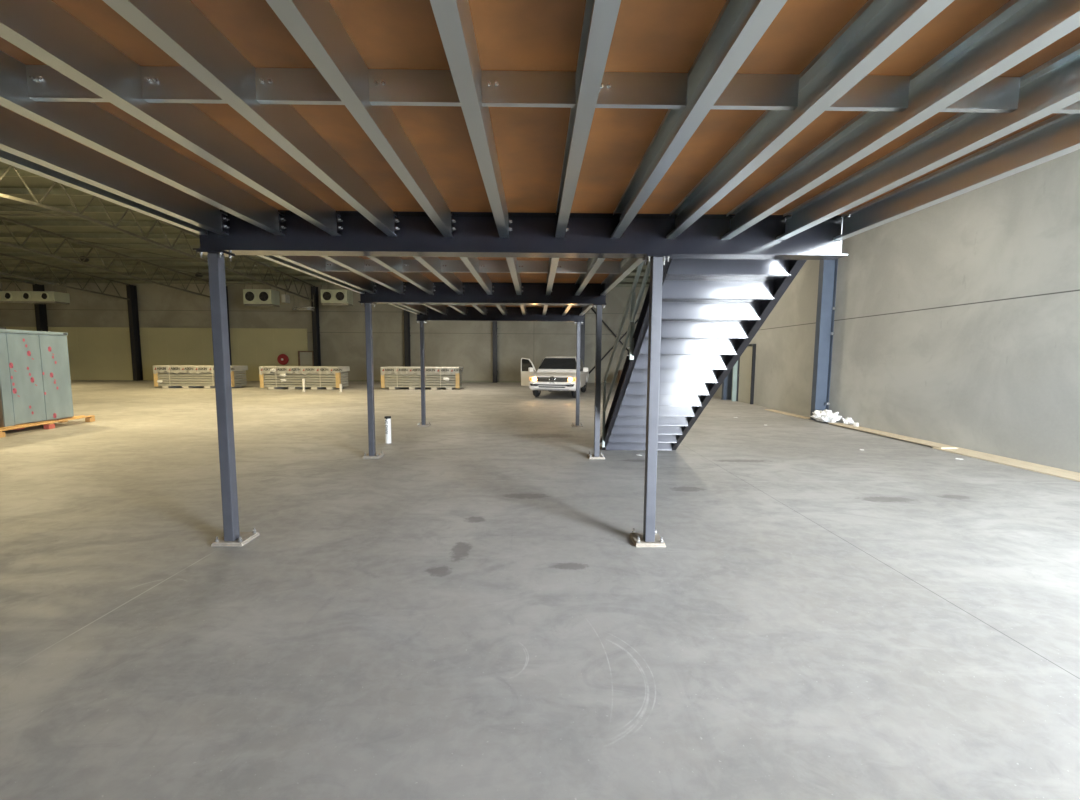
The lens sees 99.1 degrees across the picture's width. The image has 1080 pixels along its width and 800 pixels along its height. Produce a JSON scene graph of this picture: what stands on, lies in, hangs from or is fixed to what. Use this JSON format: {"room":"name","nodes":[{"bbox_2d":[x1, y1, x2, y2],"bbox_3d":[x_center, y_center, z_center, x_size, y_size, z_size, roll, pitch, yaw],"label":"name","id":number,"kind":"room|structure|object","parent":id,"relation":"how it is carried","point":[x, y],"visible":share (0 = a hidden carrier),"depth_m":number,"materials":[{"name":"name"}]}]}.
{"room":"warehouse","nodes":[
{"label":"warehouse","id":0,"kind":"room"},
{"bbox_2d":[0,283,647,382],"bbox_3d":[-15.372,-4.412,30.160,45.850,6.344,0.180,0,5,-1],"label":"wall","id":1,"kind":"structure","parent":0,"point":[468,345],"depth_m":30.10,"materials":[{"name":"concrete"}]},
{"bbox_2d":[6,327,307,380],"bbox_3d":[-26.754,-2.999,30.021,23.100,3.420,0.122,0,5,-1],"label":"wall panel","id":2,"kind":"object","parent":1,"relation":"attached to","point":[95,353],"depth_m":29.97,"materials":[{"name":"concrete"}]},
{"bbox_2d":[277,354,288,364],"bbox_3d":[-16.654,-2.637,29.908,0.720,0.720,0.380,0,5,-1],"label":"hose reel","id":3,"kind":"object","parent":1,"relation":"attached to","point":[282,359],"visible":1,"depth_m":29.76,"materials":[{"name":"red"}]},
{"bbox_2d":[298,351,313,365],"bbox_3d":[-15.187,-2.207,30.018,1.000,1.980,0.250,0,5,-1],"label":"hatch","id":4,"kind":"object","parent":1,"relation":"attached to","point":[305,358],"visible":0.43,"depth_m":29.89,"materials":[{"name":"grey metal"}]},
{"bbox_2d":[348,380,520,381],"bbox_3d":[-6.965,-1.245,30.364,16.300,0.100,0.160,0,5,-1],"label":"trim","id":5,"kind":"structure","parent":1,"relation":"attached to","point":[348,380],"depth_m":30.31,"materials":[{"name":"metal"}]},
{"bbox_2d":[0,279,648,286],"bbox_3d":[-15.346,-7.391,29.094,45.850,0.210,0.070,0,5,-1],"label":"trim","id":6,"kind":"structure","parent":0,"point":[1,280],"depth_m":29.02,"materials":[{"name":"metal"}]},
{"bbox_2d":[0,162,649,283],"bbox_3d":[-15.186,-6.430,13.518,46.250,0.940,33.000,0,5,-1],"label":"ceiling","id":7,"kind":"structure","parent":0,"point":[6,182],"depth_m":20.60,"materials":[{"name":"metal"}]},
{"bbox_2d":[0,277,34,290],"bbox_3d":[-31.742,-6.069,16.135,0.080,1.784,25.885,0,5,-1],"label":"roof truss","id":8,"kind":"object","parent":7,"relation":"attached to","point":[1,277],"visible":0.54,"depth_m":27.95,"materials":[{"name":"metal"}]},
{"bbox_2d":[0,168,40,176],"bbox_3d":[-15.186,-6.707,13.593,45.850,0.210,0.070,0,5,-1],"label":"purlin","id":9,"kind":"structure","parent":7,"relation":"attached to","point":[11,173],"depth_m":13.61,"materials":[{"name":"metal"}]},
{"bbox_2d":[0,274,69,304],"bbox_3d":[-29.301,-6.430,26.649,3.100,1.676,0.965,0,5,-1],"label":"cooler","id":10,"kind":"object","parent":7,"relation":"hanging from","point":[11,297],"visible":0.99,"depth_m":26.29,"materials":[{"name":"metal"}]},
{"bbox_2d":[1,301,69,304],"bbox_3d":[-29.291,-5.648,26.753,3.070,0.100,0.800,0,5,-1],"label":"drip tray","id":11,"kind":"object","parent":10,"relation":"on","point":[10,302],"depth_m":26.43,"materials":[{"name":"silver metal"}]},
{"bbox_2d":[0,187,92,195],"bbox_3d":[-15.201,-6.840,15.137,45.850,0.210,0.070,0,5,-1],"label":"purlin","id":12,"kind":"structure","parent":7,"relation":"attached to","point":[8,191],"depth_m":15.14,"materials":[{"name":"metal"}]},
{"bbox_2d":[0,253,129,299],"bbox_3d":[-25.892,-6.040,16.197,0.080,1.784,25.885,0,5,-1],"label":"roof truss","id":13,"kind":"object","parent":7,"relation":"attached to","point":[2,254],"visible":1,"depth_m":24.86,"materials":[{"name":"metal"}]},
{"bbox_2d":[0,205,137,212],"bbox_3d":[-15.217,-6.902,16.688,45.850,0.210,0.070,0,5,-1],"label":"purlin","id":14,"kind":"structure","parent":7,"relation":"attached to","point":[90,209],"depth_m":16.68,"materials":[{"name":"metal"}]},
{"bbox_2d":[0,220,170,226],"bbox_3d":[-15.233,-6.963,18.239,45.850,0.210,0.070,0,5,-1],"label":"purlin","id":15,"kind":"structure","parent":7,"relation":"attached to","point":[28,222],"depth_m":18.22,"materials":[{"name":"metal"}]},
{"bbox_2d":[0,243,199,248],"bbox_3d":[-15.266,-7.085,21.340,45.850,0.210,0.070,0,5,-1],"label":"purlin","id":16,"kind":"structure","parent":7,"relation":"attached to","point":[26,245],"depth_m":21.30,"materials":[{"name":"metal"}]},
{"bbox_2d":[0,216,209,297],"bbox_3d":[-20.093,-6.011,16.258,0.080,1.784,25.885,0,5,-1],"label":"roof truss","id":17,"kind":"object","parent":7,"relation":"attached to","point":[1,217],"visible":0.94,"depth_m":20.68,"materials":[{"name":"metal"}]},
{"bbox_2d":[0,204,75,216],"bbox_3d":[-17.171,-6.191,14.323,5.720,0.882,0.050,0,5,-1],"label":"brace","id":18,"kind":"object","parent":17,"relation":"attached to","point":[44,214],"visible":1,"depth_m":14.35,"materials":[{"name":"metal"}]},
{"bbox_2d":[60,236,193,258],"bbox_3d":[-17.223,-6.388,19.326,5.720,0.882,0.050,0,5,-1],"label":"brace","id":19,"kind":"object","parent":17,"relation":"attached to","point":[60,236],"visible":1,"depth_m":19.34,"materials":[{"name":"metal"}]},
{"bbox_2d":[158,266,262,283],"bbox_3d":[-17.275,-6.585,24.328,5.720,0.882,0.050,0,5,-1],"label":"brace","id":20,"kind":"object","parent":17,"relation":"attached to","point":[158,266],"visible":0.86,"depth_m":24.33,"materials":[{"name":"metal"}]},
{"bbox_2d":[0,161,312,300],"bbox_3d":[-14.293,-5.981,16.320,0.080,1.784,25.885,0,5,-1],"label":"roof truss","id":21,"kind":"object","parent":7,"relation":"attached to","point":[38,204],"visible":0.74,"depth_m":16.68,"materials":[{"name":"metal"}]},
{"bbox_2d":[293,294,314,310],"bbox_3d":[-13.786,-5.689,26.846,1.100,0.950,0.500,0,5,-1],"label":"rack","id":22,"kind":"object","parent":21,"relation":"hanging from","point":[294,308],"visible":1,"depth_m":26.77,"materials":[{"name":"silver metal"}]},
{"bbox_2d":[243,275,279,306],"bbox_3d":[-16.232,-6.334,26.790,1.600,1.736,0.965,0,5,-1],"label":"cooler","id":23,"kind":"object","parent":7,"relation":"hanging from","point":[252,297],"visible":0.99,"depth_m":26.41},
{"bbox_2d":[244,304,279,306],"bbox_3d":[-16.222,-5.522,26.897,1.570,0.100,0.800,0,5,-1],"label":"drip tray","id":24,"kind":"object","parent":23,"relation":"on","point":[251,305],"depth_m":26.51,"materials":[{"name":"silver metal"}]},
{"bbox_2d":[321,282,352,305],"bbox_3d":[-11.852,-6.352,26.832,1.500,1.656,0.965,0,5,-1],"label":"cooler","id":25,"kind":"object","parent":7,"relation":"hanging from","point":[329,297],"visible":1,"depth_m":26.45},
{"bbox_2d":[322,303,352,305],"bbox_3d":[-11.842,-5.580,26.936,1.470,0.100,0.800,0,5,-1],"label":"drip tray","id":26,"kind":"object","parent":25,"relation":"on","point":[326,304],"depth_m":26.54,"materials":[{"name":"silver metal"}]},
{"bbox_2d":[1,273,649,281],"bbox_3d":[-15.330,-7.330,27.544,45.850,0.210,0.070,0,5,-1],"label":"trim","id":27,"kind":"structure","parent":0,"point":[17,274],"depth_m":27.48,"materials":[{"name":"metal"}]},
{"bbox_2d":[0,380,1079,799],"bbox_3d":[-15.227,0.342,14.138,46.250,0.200,33.000,0,5,-1],"label":"floor","id":28,"kind":"structure","parent":0,"point":[469,609],"depth_m":2.95,"materials":[{"name":"concrete"}]},
{"bbox_2d":[32,284,47,331],"bbox_3d":[-31.882,-4.322,29.515,0.360,6.085,0.490,0,5,-1],"label":"wall column","id":29,"kind":"structure","parent":28,"relation":"on","point":[40,309],"depth_m":29.39,"materials":[{"name":"metal"}]},
{"bbox_2d":[0,415,94,437],"bbox_3d":[-11.417,0.568,10.026,1.350,0.145,2.450,-1,5,-10],"label":"pallet","id":30,"kind":"object","parent":28,"relation":"on","point":[50,424],"visible":0.55,"depth_m":10.08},
{"bbox_2d":[0,327,73,426],"bbox_3d":[-11.434,-0.509,10.042,0.950,2.062,1.520,0,5,-4],"label":"crate","id":31,"kind":"object","parent":30,"relation":"on","point":[35,380],"visible":1,"depth_m":9.98,"materials":[{"name":"silver metal"}]},
{"bbox_2d":[9,338,36,413],"bbox_3d":[-10.958,-0.488,9.773,0.001,1.628,0.536,0,5,-4],"label":"print","id":32,"kind":"object","parent":31,"relation":"attached to","point":[10,366],"depth_m":9.79},
{"bbox_2d":[42,346,57,419],"bbox_3d":[-11.000,-0.352,10.359,0.001,1.696,0.347,0,5,-4],"label":"print","id":33,"kind":"object","parent":31,"relation":"attached to","point":[49,353],"depth_m":10.35,"materials":[{"name":"red"}]},
{"bbox_2d":[126,284,142,380],"bbox_3d":[-26.032,-4.293,29.576,0.360,6.085,0.490,0,5,-1],"label":"wall column","id":34,"kind":"structure","parent":28,"relation":"on","point":[133,315],"depth_m":29.56,"materials":[{"name":"metal"}]},
{"bbox_2d":[153,365,247,387],"bbox_3d":[-17.217,-1.197,23.508,4.075,1.131,1.538,0,5,0],"label":"bundle","id":35,"kind":"object","parent":28,"relation":"on","point":[184,376],"visible":0.7,"depth_m":22.98,"materials":[{"name":"beige wood"}]},
{"bbox_2d":[196,250,259,545],"bbox_3d":[-2.669,0.014,3.941,0.260,2.462,0.270,0,5,-1],"label":"steel column","id":36,"kind":"structure","parent":28,"relation":"on","point":[232,536],"depth_m":3.86,"materials":[{"name":"metal"}]},
{"bbox_2d":[193,210,849,259],"bbox_3d":[-0.138,-1.349,3.780,5.270,0.312,0.182,0,5,-1],"label":"steel beam","id":37,"kind":"structure","parent":36,"relation":"on","point":[475,234],"depth_m":3.77,"materials":[{"name":"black metal"}]},
{"bbox_2d":[0,149,206,234],"bbox_3d":[-2.702,-1.158,0.759,0.060,0.175,5.974,0,5,-1],"label":"joist","id":38,"kind":"object","parent":37,"relation":"attached to","point":[5,157],"visible":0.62,"depth_m":2.77,"materials":[{"name":"metal"}]},
{"bbox_2d":[0,106,228,234],"bbox_3d":[-2.537,-1.157,0.761,0.072,0.175,5.974,0,5,-1],"label":"joist","id":39,"kind":"object","parent":37,"relation":"attached to","point":[20,136],"visible":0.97,"depth_m":2.62,"materials":[{"name":"metal"}]},
{"bbox_2d":[0,50,283,234],"bbox_3d":[-2.082,-1.155,0.766,0.072,0.175,5.974,0,5,-1],"label":"joist","id":40,"kind":"object","parent":37,"relation":"attached to","point":[88,124],"visible":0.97,"depth_m":2.32,"materials":[{"name":"metal"}]},
{"bbox_2d":[0,0,340,235],"bbox_3d":[-1.627,-1.152,0.771,0.072,0.175,5.974,0,5,-1],"label":"joist","id":41,"kind":"object","parent":37,"relation":"attached to","point":[42,29],"visible":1,"depth_m":1.82,"materials":[{"name":"metal"}]},
{"bbox_2d":[102,0,396,235],"bbox_3d":[-1.173,-1.150,0.776,0.072,0.175,5.974,0,5,-1],"label":"joist","id":42,"kind":"object","parent":37,"relation":"attached to","point":[177,27],"visible":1,"depth_m":1.76,"materials":[{"name":"metal"}]},
{"bbox_2d":[0,0,1079,63],"bbox_3d":[-0.112,-1.289,1.280,5.270,0.022,0.998,0,5,-1],"label":"board","id":43,"kind":"object","parent":42,"relation":"on","point":[644,29],"visible":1,"depth_m":1.62,"materials":[{"name":"wood"}]},
{"bbox_2d":[273,255,375,293],"bbox_3d":[-2.585,-1.588,5.469,0.072,0.175,3.433,0,5,-1],"label":"joist","id":44,"kind":"object","parent":37,"relation":"attached to","point":[317,264],"visible":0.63,"depth_m":5.63,"materials":[{"name":"metal"}]},
{"bbox_2d":[266,0,452,236],"bbox_3d":[-0.718,-1.148,0.780,0.072,0.175,5.974,0,5,-1],"label":"joist","id":45,"kind":"object","parent":37,"relation":"attached to","point":[315,25],"visible":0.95,"depth_m":1.75,"materials":[{"name":"metal"}]},
{"bbox_2d":[321,256,403,293],"bbox_3d":[-2.130,-1.586,5.473,0.072,0.175,3.433,0,5,-1],"label":"joist","id":46,"kind":"object","parent":37,"relation":"attached to","point":[355,264],"visible":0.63,"depth_m":5.57,"materials":[{"name":"metal"}]},
{"bbox_2d":[367,256,432,293],"bbox_3d":[-1.675,-1.584,5.478,0.072,0.175,3.433,0,5,-1],"label":"joist","id":47,"kind":"object","parent":37,"relation":"attached to","point":[392,263],"visible":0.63,"depth_m":5.56,"materials":[{"name":"metal"}]},
{"bbox_2d":[414,257,462,293],"bbox_3d":[-1.220,-1.581,5.483,0.072,0.175,3.433,0,5,-1],"label":"joist","id":48,"kind":"object","parent":37,"relation":"attached to","point":[433,264],"visible":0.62,"depth_m":5.54,"materials":[{"name":"metal"}]},
{"bbox_2d":[325,259,620,273],"bbox_3d":[-0.875,-1.597,5.495,3.676,0.139,0.043,0,5,-1],"label":"channel","id":49,"kind":"object","parent":48,"relation":"attached to","point":[485,266],"visible":0.7,"depth_m":5.49,"materials":[{"name":"metal"}]},
{"bbox_2d":[430,0,508,236],"bbox_3d":[-0.263,-1.145,0.785,0.072,0.175,5.974,0,5,-1],"label":"joist","id":50,"kind":"object","parent":37,"relation":"attached to","point":[453,18],"visible":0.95,"depth_m":1.72,"materials":[{"name":"metal"}]},
{"bbox_2d":[26,65,1079,113],"bbox_3d":[-0.120,-1.269,1.873,5.113,0.124,0.043,0,5,-1],"label":"cross beam","id":51,"kind":"structure","parent":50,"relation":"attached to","point":[160,84],"depth_m":1.87,"materials":[{"name":"metal"}]},
{"bbox_2d":[460,257,491,294],"bbox_3d":[-0.765,-1.579,5.488,0.072,0.175,3.433,0,5,-1],"label":"joist","id":52,"kind":"object","parent":37,"relation":"attached to","point":[472,263],"visible":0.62,"depth_m":5.46,"materials":[{"name":"metal"}]},
{"bbox_2d":[320,256,622,260],"bbox_3d":[-0.868,-1.638,5.048,3.835,0.022,0.864,0,5,-1],"label":"board","id":53,"kind":"object","parent":52,"relation":"on","point":[363,257],"visible":0.02,"depth_m":5.40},
{"bbox_2d":[387,259,600,273],"bbox_3d":[-0.876,-1.717,5.908,3.835,0.022,0.864,0,5,-1],"label":"board","id":54,"kind":"object","parent":52,"relation":"on","point":[402,259],"visible":0.02,"depth_m":6.31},
{"bbox_2d":[506,257,520,294],"bbox_3d":[-0.310,-1.577,5.493,0.072,0.175,3.433,0,5,-1],"label":"joist","id":55,"kind":"object","parent":37,"relation":"attached to","point":[512,261],"visible":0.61,"depth_m":5.41,"materials":[{"name":"metal"}]},
{"bbox_2d":[119,161,938,215],"bbox_3d":[-0.132,-1.471,3.267,5.270,0.022,0.998,0,5,-1],"label":"board","id":56,"kind":"object","parent":37,"relation":"on","point":[527,188],"visible":0.29,"depth_m":3.13,"materials":[{"name":"wood"}]},
{"bbox_2d":[546,258,558,294],"bbox_3d":[0.145,-1.574,5.497,0.072,0.175,3.433,0,5,-1],"label":"joist","id":57,"kind":"object","parent":37,"relation":"attached to","point":[553,262],"visible":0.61,"depth_m":5.54,"materials":[{"name":"metal"}]},
{"bbox_2d":[555,0,620,237],"bbox_3d":[0.192,-1.143,0.790,0.072,0.175,5.974,0,5,-1],"label":"joist","id":58,"kind":"object","parent":37,"relation":"attached to","point":[600,16],"visible":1,"depth_m":1.74,"materials":[{"name":"metal"}]},
{"bbox_2d":[575,258,604,294],"bbox_3d":[0.600,-1.572,5.502,0.072,0.175,3.433,0,5,-1],"label":"joist","id":59,"kind":"object","parent":37,"relation":"attached to","point":[593,264],"visible":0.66,"depth_m":5.68,"materials":[{"name":"metal"}]},
{"bbox_2d":[611,0,786,237],"bbox_3d":[0.647,-1.141,0.795,0.072,0.175,5.974,0,5,-1],"label":"joist","id":60,"kind":"object","parent":37,"relation":"attached to","point":[740,24],"visible":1,"depth_m":1.80,"materials":[{"name":"metal"}]},
{"bbox_2d":[666,0,953,238],"bbox_3d":[1.102,-1.139,0.800,0.072,0.175,5.974,0,5,-1],"label":"joist","id":61,"kind":"object","parent":37,"relation":"attached to","point":[879,28],"visible":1,"depth_m":1.80,"materials":[{"name":"metal"}]},
{"bbox_2d":[721,0,1079,238],"bbox_3d":[1.557,-1.136,0.804,0.072,0.175,5.974,0,5,-1],"label":"joist","id":62,"kind":"object","parent":37,"relation":"attached to","point":[1018,30],"visible":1,"depth_m":1.82,"materials":[{"name":"metal"}]},
{"bbox_2d":[776,43,1079,239],"bbox_3d":[2.012,-1.134,0.809,0.072,0.175,5.974,0,5,-1],"label":"joist","id":63,"kind":"object","parent":37,"relation":"attached to","point":[1054,85],"visible":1,"depth_m":2.28,"materials":[{"name":"metal"}]},
{"bbox_2d":[833,113,1079,239],"bbox_3d":[2.484,-1.132,0.814,0.072,0.175,5.974,0,5,-1],"label":"joist","id":64,"kind":"object","parent":37,"relation":"attached to","point":[1057,136],"visible":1,"depth_m":2.62,"materials":[{"name":"metal"}]},
{"bbox_2d":[0,51,1059,168],"bbox_3d":[-0.122,-1.380,2.273,5.270,0.022,0.998,0,5,-1],"label":"board","id":65,"kind":"object","parent":64,"relation":"on","point":[438,134],"visible":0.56,"depth_m":2.30,"materials":[{"name":"wood"}]},
{"bbox_2d":[226,286,231,364],"bbox_3d":[-20.233,-4.263,29.638,0.360,6.085,0.490,0,5,-1],"label":"wall column","id":66,"kind":"structure","parent":28,"relation":"on","point":[226,286],"depth_m":29.82,"materials":[{"name":"metal"}]},
{"bbox_2d":[259,366,349,389],"bbox_3d":[-11.732,-1.134,23.184,4.058,1.131,1.468,0,5,-1],"label":"bundle","id":67,"kind":"object","parent":28,"relation":"on","point":[278,377],"visible":1,"depth_m":22.65,"materials":[{"name":"wood"}]},
{"bbox_2d":[311,286,320,365],"bbox_3d":[-14.433,-4.234,29.699,0.360,6.085,0.490,0,5,-1],"label":"wall column","id":68,"kind":"structure","parent":28,"relation":"on","point":[314,290],"depth_m":29.61,"materials":[{"name":"metal"}]},
{"bbox_2d":[360,302,383,457],"bbox_3d":[-2.704,-0.301,7.383,0.260,2.462,0.270,0,5,-1],"label":"steel column","id":69,"kind":"structure","parent":28,"relation":"on","point":[372,453],"depth_m":7.31,"materials":[{"name":"silver metal"}]},
{"bbox_2d":[358,282,605,304],"bbox_3d":[-0.888,-1.668,7.214,3.840,0.312,0.182,0,5,-1],"label":"steel beam","id":70,"kind":"structure","parent":69,"relation":"on","point":[472,292],"depth_m":7.21,"materials":[{"name":"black metal"}]},
{"bbox_2d":[257,255,364,293],"bbox_3d":[-2.750,-1.589,5.467,0.060,0.175,3.433,0,5,-1],"label":"joist","id":71,"kind":"object","parent":70,"relation":"attached to","point":[269,257],"visible":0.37,"depth_m":5.43,"materials":[{"name":"metal"}]},
{"bbox_2d":[398,304,426,313],"bbox_3d":[-2.620,-1.903,8.903,0.072,0.175,3.417,0,5,-1],"label":"joist","id":72,"kind":"object","parent":70,"relation":"attached to","point":[418,308],"visible":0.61,"depth_m":9.74,"materials":[{"name":"metal"}]},
{"bbox_2d":[422,304,446,314],"bbox_3d":[-2.165,-1.901,8.908,0.072,0.175,3.417,0,5,-1],"label":"joist","id":73,"kind":"object","parent":70,"relation":"attached to","point":[441,309],"visible":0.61,"depth_m":9.79,"materials":[{"name":"metal"}]},
{"bbox_2d":[447,304,466,314],"bbox_3d":[-1.710,-1.898,8.913,0.072,0.175,3.417,0,5,-1],"label":"joist","id":74,"kind":"object","parent":70,"relation":"attached to","point":[460,308],"visible":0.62,"depth_m":9.74,"materials":[{"name":"metal"}]},
{"bbox_2d":[471,304,485,314],"bbox_3d":[-1.255,-1.896,8.918,0.072,0.175,3.417,0,5,-1],"label":"joist","id":75,"kind":"object","parent":70,"relation":"attached to","point":[481,308],"visible":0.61,"depth_m":9.65,"materials":[{"name":"metal"}]},
{"bbox_2d":[354,272,608,282],"bbox_3d":[-0.885,-1.796,6.769,3.835,0.022,0.864,0,5,-1],"label":"board","id":76,"kind":"object","parent":70,"relation":"on","point":[464,277],"visible":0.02,"depth_m":6.70,"materials":[{"name":"wood"}]},
{"bbox_2d":[495,304,505,314],"bbox_3d":[-0.800,-1.894,8.922,0.072,0.175,3.417,0,5,-1],"label":"joist","id":77,"kind":"object","parent":70,"relation":"attached to","point":[502,308],"visible":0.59,"depth_m":9.62,"materials":[{"name":"metal"}]},
{"bbox_2d":[407,304,587,305],"bbox_3d":[-0.910,-1.915,8.960,3.676,0.139,0.043,0,5,-1],"label":"channel","id":78,"kind":"object","parent":77,"relation":"attached to","point":[407,304],"visible":0.05,"depth_m":8.96,"materials":[{"name":"metal"}]},
{"bbox_2d":[579,305,592,315],"bbox_3d":[0.965,-1.885,8.941,0.072,0.175,3.417,0,5,-1],"label":"joist","id":79,"kind":"object","parent":70,"relation":"attached to","point":[585,309],"visible":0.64,"depth_m":9.93,"materials":[{"name":"metal"}]},
{"bbox_2d":[600,258,643,295],"bbox_3d":[1.000,-1.570,5.507,0.072,0.175,3.433,0,5,-1],"label":"joist","id":80,"kind":"object","parent":70,"relation":"attached to","point":[628,265],"visible":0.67,"depth_m":5.67,"materials":[{"name":"metal"}]},
{"bbox_2d":[384,416,390,443],"bbox_3d":[-2.865,0.561,8.679,0.119,0.505,0.119,0,5,-1],"label":"pipe","id":81,"kind":"object","parent":28,"relation":"on","point":[387,418],"visible":1,"depth_m":8.64,"materials":[{"name":"white plastic"}]},
{"bbox_2d":[404,310,410,366],"bbox_3d":[-8.584,-4.205,29.761,0.360,6.085,0.490,0,5,-1],"label":"wall column","id":82,"kind":"structure","parent":28,"relation":"on","point":[407,335],"depth_m":29.65,"materials":[{"name":"metal"}]},
{"bbox_2d":[380,366,462,389],"bbox_3d":[-5.894,-1.127,23.494,4.057,1.131,1.467,0,5,-1],"label":"bundle","id":83,"kind":"object","parent":28,"relation":"on","point":[393,377],"visible":0.98,"depth_m":22.95,"materials":[{"name":"wood"}]},
{"bbox_2d":[417,320,430,426],"bbox_3d":[-2.738,-0.615,10.810,0.260,2.462,0.270,0,5,-1],"label":"steel column","id":84,"kind":"structure","parent":28,"relation":"on","point":[422,342],"depth_m":10.73,"materials":[{"name":"silver metal"}]},
{"bbox_2d":[417,306,582,321],"bbox_3d":[-0.922,-1.982,10.640,3.840,0.312,0.181,0,5,-1],"label":"steel beam","id":85,"kind":"structure","parent":84,"relation":"on","point":[533,314],"depth_m":10.64,"materials":[{"name":"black metal"}]},
{"bbox_2d":[390,304,419,313],"bbox_3d":[-2.785,-1.904,8.901,0.060,0.175,3.417,0,5,-1],"label":"joist","id":86,"kind":"object","parent":85,"relation":"attached to","point":[396,305],"visible":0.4,"depth_m":9.49,"materials":[{"name":"metal"}]},
{"bbox_2d":[424,305,580,307],"bbox_3d":[-0.920,-2.110,10.197,3.835,0.022,0.860,0,5,-1],"label":"board","id":87,"kind":"object","parent":85,"relation":"on","point":[424,305],"visible":0.02,"depth_m":10.40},
{"bbox_2d":[492,321,497,382],"bbox_3d":[-2.914,-4.176,29.821,0.360,6.085,0.490,0,5,-1],"label":"wall column","id":88,"kind":"structure","parent":28,"relation":"on","point":[494,323],"depth_m":29.70,"materials":[{"name":"metal"}]},
{"bbox_2d":[521,356,588,397],"bbox_3d":[0.709,-1.101,20.511,3.039,1.693,5.270,1,5,11],"label":"pickup truck","id":89,"kind":"object","parent":28,"relation":"on","point":[554,373],"visible":0.9,"depth_m":19.17,"materials":[{"name":"white paint"}]},
{"bbox_2d":[537,377,567,381],"bbox_3d":[0.488,-0.800,18.024,1.237,0.177,0.105,1,5,11],"label":"grille","id":90,"kind":"object","parent":89,"relation":"attached to","point":[539,379],"depth_m":17.94,"materials":[{"name":"black metal"}]},
{"bbox_2d":[571,321,582,426],"bbox_3d":[0.892,-0.597,10.848,0.260,2.462,0.270,0,5,-1],"label":"steel column","id":91,"kind":"structure","parent":28,"relation":"on","point":[576,424],"depth_m":10.76,"materials":[{"name":"silver metal"}]},
{"bbox_2d":[580,314,584,364],"bbox_3d":[2.766,-4.147,29.881,0.360,6.085,0.490,0,5,-1],"label":"wall column","id":92,"kind":"structure","parent":28,"relation":"on","point":[582,340],"depth_m":29.70,"materials":[{"name":"metal"}]},
{"bbox_2d":[587,304,605,458],"bbox_3d":[0.926,-0.283,7.422,0.260,2.462,0.270,0,5,-1],"label":"steel column","id":93,"kind":"structure","parent":28,"relation":"on","point":[597,455],"depth_m":7.34,"materials":[{"name":"silver metal"}]},
{"bbox_2d":[630,254,671,546],"bbox_3d":[0.961,0.032,3.979,0.260,2.462,0.270,0,5,-1],"label":"steel column","id":94,"kind":"structure","parent":28,"relation":"on","point":[649,537],"depth_m":3.90,"materials":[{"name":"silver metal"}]},
{"bbox_2d":[600,259,806,450],"bbox_3d":[1.754,-0.585,6.165,1.382,3.301,4.350,0,5,-1],"label":"staircase","id":95,"kind":"structure","parent":28,"relation":"on","point":[701,350],"depth_m":5.52,"materials":[{"name":"grey metal"}]},
{"bbox_2d":[721,368,732,399],"bbox_3d":[7.477,-3.336,18.057,0.380,6.681,0.340,0,5,-1],"label":"wall column","id":96,"kind":"structure","parent":28,"relation":"on","point":[727,383],"depth_m":18.34,"materials":[{"name":"metal"}]},
{"bbox_2d":[765,409,809,418],"bbox_3d":[7.334,0.408,13.669,0.240,0.022,2.200,0,5,-1],"label":"plank","id":97,"kind":"object","parent":28,"relation":"on","point":[772,410],"visible":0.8,"depth_m":13.48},
{"bbox_2d":[810,259,837,419],"bbox_3d":[7.537,-2.802,12.081,0.380,6.707,0.340,0,5,-1],"label":"wall column","id":98,"kind":"structure","parent":28,"relation":"on","point":[826,308],"depth_m":12.21,"materials":[{"name":"metal"}]},
{"bbox_2d":[828,423,957,448],"bbox_3d":[7.402,0.726,9.958,0.300,0.022,3.250,0,5,-1],"label":"plank","id":99,"kind":"object","parent":28,"relation":"on","point":[936,445],"visible":1,"depth_m":9.48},
{"bbox_2d":[810,409,841,422],"bbox_3d":[7.387,0.387,11.880,0.566,0.304,0.940,0,5,-6],"label":"plastic sheet","id":100,"kind":"object","parent":99,"relation":"on","point":[819,415],"visible":1,"depth_m":11.67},
{"bbox_2d":[858,426,1079,475],"bbox_3d":[7.651,0.926,8.045,0.200,0.020,6.900,0,5,-1],"label":"plank","id":101,"kind":"object","parent":28,"relation":"on","point":[959,448],"visible":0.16,"depth_m":7.49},
{"bbox_2d":[933,447,1079,481],"bbox_3d":[7.401,1.061,6.549,0.290,0.022,3.900,0,5,-1],"label":"plank","id":102,"kind":"object","parent":28,"relation":"on","point":[956,451],"visible":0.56,"depth_m":7.12,"materials":[{"name":"wood"}]},
{"bbox_2d":[663,149,1079,472],"bbox_3d":[7.809,-3.217,14.044,0.180,7.180,33.000,0,5,-1],"label":"wall","id":103,"kind":"structure","parent":0,"point":[957,319],"depth_m":8.46,"materials":[{"name":"concrete"}]},
{"bbox_2d":[0,232,198,238],"bbox_3d":[-15.250,-7.024,19.789,45.850,0.210,0.070,0,5,-1],"label":"roof truss","id":104,"kind":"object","parent":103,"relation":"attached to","point":[2,234],"depth_m":19.76,"materials":[{"name":"metal"}]},
{"bbox_2d":[0,260,646,269],"bbox_3d":[-15.298,-7.207,24.442,45.850,0.210,0.070,0,5,-1],"label":"roof truss","id":105,"kind":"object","parent":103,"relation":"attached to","point":[50,262],"depth_m":24.39,"materials":[{"name":"metal"}]},
{"bbox_2d":[0,252,647,261],"bbox_3d":[-15.282,-7.146,22.891,45.850,0.210,0.070,0,5,-1],"label":"roof truss","id":106,"kind":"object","parent":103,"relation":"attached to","point":[16,254],"depth_m":22.84,"materials":[{"name":"metal"}]},
{"bbox_2d":[0,267,649,275],"bbox_3d":[-15.314,-7.268,25.993,45.850,0.210,0.070,0,5,-1],"label":"roof truss","id":107,"kind":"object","parent":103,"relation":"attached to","point":[1,268],"depth_m":25.93,"materials":[{"name":"metal"}]},
{"bbox_2d":[731,344,755,403],"bbox_3d":[7.545,-0.977,17.089,0.260,2.160,1.260,0,5,-1],"label":"door","id":108,"kind":"structure","parent":103,"relation":"in","point":[743,376],"depth_m":17.07,"materials":[{"name":"beige paint"}]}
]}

